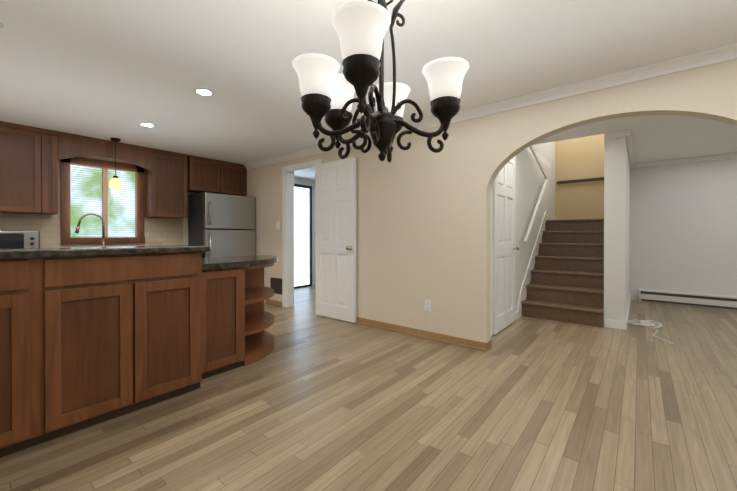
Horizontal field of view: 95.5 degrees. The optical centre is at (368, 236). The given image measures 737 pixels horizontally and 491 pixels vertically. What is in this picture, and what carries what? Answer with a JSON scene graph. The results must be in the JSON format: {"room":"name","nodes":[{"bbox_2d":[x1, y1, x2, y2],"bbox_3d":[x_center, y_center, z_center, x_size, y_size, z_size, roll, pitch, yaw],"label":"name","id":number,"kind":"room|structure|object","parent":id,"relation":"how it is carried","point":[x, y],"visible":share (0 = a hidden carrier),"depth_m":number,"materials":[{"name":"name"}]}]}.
{"room":"kitchen","nodes":[
{"label":"kitchen","id":0,"kind":"room"},
{"bbox_2d":[55,156,195,244],"bbox_3d":[-3.750,-0.075,4.132,0.120,2.260,4.740,0,0,39],"label":"wall","id":1,"kind":"structure","parent":0,"point":[185,231],"depth_m":4.52,"materials":[{"name":"beige paint"}]},
{"bbox_2d":[0,121,31,213],"bbox_3d":[-3.889,-0.733,3.618,0.304,0.939,0.578,0,0,39],"label":"upper cabinet","id":2,"kind":"object","parent":1,"relation":"attached to","point":[28,169],"depth_m":3.56,"materials":[{"name":"brown wood"}]},
{"bbox_2d":[28,127,57,214],"bbox_3d":[-3.714,-0.733,3.834,0.304,0.939,0.194,0,0,39],"label":"upper cabinet","id":3,"kind":"object","parent":1,"relation":"attached to","point":[44,141],"depth_m":3.73,"materials":[{"name":"brown wood"}]},
{"bbox_2d":[0,213,182,247],"bbox_3d":[-3.982,-0.035,3.744,0.008,0.455,3.595,0,0,39],"label":"tiled wall","id":4,"kind":"structure","parent":1,"relation":"attached to","point":[161,232],"depth_m":4.05,"materials":[{"name":"beige tile"}]},
{"bbox_2d":[60,157,144,243],"bbox_3d":[-3.487,-0.456,4.419,0.155,1.080,0.880,0,0,39],"label":"kitchen window","id":5,"kind":"structure","parent":1,"relation":"in","point":[84,187],"depth_m":4.39,"materials":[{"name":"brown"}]},
{"bbox_2d":[58,131,151,171],"bbox_3d":[-3.357,-1.042,4.273,0.305,0.324,0.940,0,0,39],"label":"window valance","id":6,"kind":"object","parent":1,"relation":"attached to","point":[71,145],"visible":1,"depth_m":4.12,"materials":[{"name":"brown wood"}]},
{"bbox_2d":[144,148,187,218],"bbox_3d":[-2.913,-0.742,4.819,0.309,0.929,0.465,0,0,39],"label":"upper cabinet","id":7,"kind":"object","parent":1,"relation":"attached to","point":[165,187],"visible":1,"depth_m":4.70,"materials":[{"name":"brown wood"}]},
{"bbox_2d":[187,155,246,195],"bbox_3d":[-2.457,-0.952,5.381,0.309,0.514,0.924,0,0,39],"label":"upper cabinet","id":8,"kind":"object","parent":1,"relation":"attached to","point":[209,175],"visible":0.98,"depth_m":5.24,"materials":[{"name":"brown wood"}]},
{"bbox_2d":[294,177,314,284],"bbox_3d":[-1.156,-0.087,7.333,0.120,2.260,3.500,0,0,39],"label":"wall","id":9,"kind":"structure","parent":0,"point":[302,181],"depth_m":7.18,"materials":[{"name":"white paint"}]},
{"bbox_2d":[294,184,311,288],"bbox_3d":[-1.598,-0.015,6.652,0.049,2.120,1.215,0,0,39],"label":"door","id":10,"kind":"structure","parent":9,"relation":"in","point":[302,235],"depth_m":6.95,"materials":[{"name":"white"}]},
{"bbox_2d":[0,285,736,490],"bbox_3d":[1.070,1.111,2.857,9.220,0.100,8.820,0,0,39],"label":"floor","id":11,"kind":"structure","parent":0,"point":[312,401],"depth_m":1.95,"materials":[{"name":"brown wood"}]},
{"bbox_2d":[0,273,195,452],"bbox_3d":[-2.264,0.655,1.634,0.595,0.820,2.475,0,0,39],"label":"base cabinet","id":12,"kind":"object","parent":11,"relation":"on","point":[90,336],"depth_m":1.85,"materials":[{"name":"brown wood"}]},
{"bbox_2d":[0,245,209,260],"bbox_3d":[-2.021,0.086,1.457,0.335,0.040,2.510,0,0,39],"label":"countertop","id":13,"kind":"structure","parent":12,"relation":"on","point":[121,251],"depth_m":1.86,"materials":[{"name":"black stone"}]},
{"bbox_2d":[0,255,277,284],"bbox_3d":[-1.948,0.221,2.023,0.655,0.045,3.480,0,0,39],"label":"countertop","id":14,"kind":"structure","parent":12,"relation":"on","point":[27,274],"depth_m":1.95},
{"bbox_2d":[188,192,255,257],"bbox_3d":[-2.289,0.201,5.292,0.611,1.700,0.820,0,0,39],"label":"fridge","id":15,"kind":"object","parent":11,"relation":"on","point":[221,225],"visible":0.62,"depth_m":5.06,"materials":[{"name":"silver metal"}]},
{"bbox_2d":[196,269,247,384],"bbox_3d":[-1.356,0.651,2.755,0.595,0.820,0.410,0,0,39],"label":"base cabinet","id":16,"kind":"object","parent":11,"relation":"on","point":[221,294],"depth_m":2.57,"materials":[{"name":"brown wood"}]},
{"bbox_2d":[521,219,603,326],"bbox_3d":[3.116,0.387,5.085,0.902,1.330,2.373,0,0,39],"label":"stairs","id":17,"kind":"structure","parent":11,"relation":"on","point":[566,284],"depth_m":4.62,"materials":[{"name":"brown wood"}]},
{"bbox_2d":[628,320,673,343],"bbox_3d":[3.185,1.045,3.812,0.382,0.020,1.032,0,0,39],"label":"coil","id":18,"kind":"object","parent":11,"relation":"on","point":[645,323],"visible":1,"depth_m":4.00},
{"bbox_3d":[-3.733,0.625,3.554,0.633,0.865,3.610,0,0,39],"label":"base cabinet","id":19,"kind":"object","parent":11,"relation":"on","visible":0},
{"bbox_2d":[0,230,39,248],"bbox_3d":[-3.791,0.063,3.503,0.367,0.260,0.470,0,0,39],"label":"toaster oven","id":20,"kind":"object","parent":19,"relation":"on","point":[16,239],"visible":0.65,"depth_m":3.47,"materials":[{"name":"silver plastic"}]},
{"bbox_2d":[75,213,107,246],"bbox_3d":[-3.380,-0.050,4.086,0.135,0.480,0.309,0,0,39],"label":"faucet","id":21,"kind":"object","parent":19,"relation":"on","point":[103,230],"visible":0.75,"depth_m":4.17,"materials":[{"name":"silver metal"}]},
{"bbox_2d":[0,0,736,179],"bbox_3d":[1.007,-1.249,2.770,9.220,0.100,8.620,0,0,39],"label":"ceiling","id":22,"kind":"structure","parent":0,"point":[109,69],"depth_m":2.25,"materials":[{"name":"white paint"}]},
{"bbox_2d":[109,138,121,190],"bbox_3d":[-3.108,-0.884,4.110,0.132,0.639,0.132,0,0,39],"label":"light","id":23,"kind":"object","parent":22,"relation":"hanging from","point":[115,183],"visible":1,"depth_m":4.08,"materials":[{"name":"glass"}]},
{"bbox_2d":[139,122,155,126],"bbox_3d":[-2.371,-1.200,3.589,0.148,0.004,0.148,0,0,30],"label":"recessed light","id":24,"kind":"object","parent":22,"relation":"in","point":[143,124],"depth_m":3.57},
{"bbox_2d":[194,88,213,95],"bbox_3d":[-1.361,-1.197,2.771,0.148,0.004,0.148,0,0,30],"label":"recessed light","id":25,"kind":"object","parent":22,"relation":"in","point":[204,92],"depth_m":2.77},
{"bbox_2d":[292,0,468,162],"bbox_3d":[0.012,-0.728,1.188,0.552,0.929,0.592,0,0,39],"label":"chandelier","id":26,"kind":"object","parent":22,"relation":"hanging from","point":[361,27],"visible":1,"depth_m":1.15,"materials":[{"name":"metal"}]},
{"bbox_2d":[246,59,736,342],"bbox_3d":[0.595,-0.072,3.585,7.320,2.260,0.120,0,0,39],"label":"wall","id":27,"kind":"structure","parent":0,"point":[423,221],"depth_m":3.35,"materials":[{"name":"beige paint"}]},
{"bbox_2d":[271,277,281,294],"bbox_3d":[-1.417,0.751,5.132,0.290,0.240,0.013,0,0,39],"label":"air vent","id":28,"kind":"object","parent":27,"relation":"in","point":[276,284],"visible":0.92,"depth_m":5.12,"materials":[{"name":"black metal"}]},
{"bbox_2d":[276,221,279,228],"bbox_3d":[-1.381,-0.178,5.100,0.080,0.120,0.012,0,0,39],"label":"switch plate","id":29,"kind":"object","parent":27,"relation":"attached to","point":[277,224],"visible":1,"depth_m":5.09,"materials":[{"name":"white plastic"}]},
{"bbox_2d":[282,159,320,306],"bbox_3d":[-0.920,0.003,4.812,0.840,2.100,0.152,0,0,39],"label":"door frame","id":30,"kind":"structure","parent":27,"relation":"attached to","point":[287,238],"depth_m":5.00,"materials":[{"name":"white wood"}]},
{"bbox_2d":[315,157,355,322],"bbox_3d":[-0.454,0.038,4.265,0.710,2.010,0.104,0,0,39],"label":"door leaf","id":31,"kind":"structure","parent":27,"relation":"in","point":[335,239],"depth_m":4.25,"materials":[{"name":"white wood"}]},
{"bbox_2d":[265,299,491,350],"bbox_3d":[0.874,1.021,3.345,6.340,0.075,0.148,0,0,39],"label":"baseboard","id":32,"kind":"structure","parent":27,"relation":"attached to","point":[468,343],"depth_m":3.51,"materials":[{"name":"brown wood"}]},
{"bbox_2d":[424,300,430,311],"bbox_3d":[0.617,0.718,3.488,0.080,0.120,0.008,0,0,39],"label":"electrical outlet plate","id":33,"kind":"object","parent":27,"relation":"attached to","point":[427,305],"visible":1,"depth_m":3.48,"materials":[{"name":"white plastic"}]},
{"bbox_2d":[244,43,736,168],"bbox_3d":[0.612,-1.164,3.451,6.890,0.075,0.060,0,0,39],"label":"crown molding","id":34,"kind":"structure","parent":27,"relation":"attached to","point":[704,58],"depth_m":2.62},
{"bbox_2d":[515,142,554,311],"bbox_3d":[2.280,-0.748,4.868,0.120,3.600,4.000,0,0,39],"label":"wall","id":35,"kind":"structure","parent":0,"point":[530,179],"depth_m":4.83,"materials":[{"name":"white paint"}]},
{"bbox_2d":[491,156,515,335],"bbox_3d":[1.565,0.006,3.880,0.016,2.100,0.920,0,0,39],"label":"door frame","id":36,"kind":"structure","parent":35,"relation":"attached to","point":[492,248],"depth_m":3.55,"materials":[{"name":"white wood"}]},
{"bbox_2d":[492,158,519,334],"bbox_3d":[1.600,0.040,3.852,0.102,2.010,0.760,0,0,39],"label":"hall door","id":37,"kind":"structure","parent":35,"relation":"in","point":[504,249],"depth_m":3.83,"materials":[{"name":"white wood"}]},
{"bbox_2d":[522,145,547,242],"bbox_3d":[2.443,-0.617,4.904,0.094,1.395,1.327,0,0,39],"label":"stair handrail","id":38,"kind":"object","parent":35,"relation":"attached to","point":[526,237],"visible":0.94,"depth_m":4.84,"materials":[{"name":"white wood"}]},
{"bbox_2d":[517,211,555,317],"bbox_3d":[2.730,0.306,5.317,0.014,1.490,2.498,0,0,39],"label":"trim","id":39,"kind":"structure","parent":35,"relation":"attached to","point":[526,281],"depth_m":4.86,"materials":[{"name":"white wood"}]},
{"bbox_2d":[604,137,629,321],"bbox_3d":[3.571,-0.747,4.761,0.200,3.600,2.300,0,0,39],"label":"wall","id":40,"kind":"structure","parent":0,"point":[616,229],"depth_m":3.88,"materials":[{"name":"white paint"}]},
{"bbox_2d":[515,294,630,329],"bbox_3d":[2.725,1.009,4.437,1.122,0.090,3.880,0,0,39],"label":"baseboard","id":41,"kind":"structure","parent":40,"relation":"attached to","point":[615,324],"depth_m":3.88,"materials":[{"name":"white wood"}]},
{"bbox_2d":[624,130,634,167],"bbox_3d":[3.634,-1.172,4.638,0.050,0.070,2.290,0,0,39],"label":"crown molding","id":42,"kind":"structure","parent":40,"relation":"attached to","point":[627,134],"depth_m":4.21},
{"bbox_2d":[555,134,736,299],"bbox_3d":[5.444,-0.747,4.801,4.880,3.600,0.120,0,0,39],"label":"wall","id":43,"kind":"structure","parent":0,"point":[683,227],"depth_m":5.28,"materials":[{"name":"white paint"}]},
{"bbox_2d":[557,177,603,183],"bbox_3d":[3.846,-1.007,5.973,0.840,0.050,0.070,0,0,39],"label":"handrail","id":44,"kind":"object","parent":43,"relation":"attached to","point":[581,180],"visible":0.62,"depth_m":5.97,"materials":[{"name":"brown wood"}]},
{"bbox_2d":[635,153,736,167],"bbox_3d":[5.775,-1.171,4.422,3.650,0.070,0.050,0,0,39],"label":"crown molding","id":45,"kind":"structure","parent":43,"relation":"attached to","point":[731,155],"depth_m":5.12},
{"bbox_2d":[639,289,736,309],"bbox_3d":[5.667,0.959,4.504,3.150,0.190,0.069,0,0,39],"label":"baseboard heater","id":46,"kind":"object","parent":43,"relation":"attached to","point":[700,300],"visible":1,"depth_m":5.09,"materials":[{"name":"white metal"}]}
]}

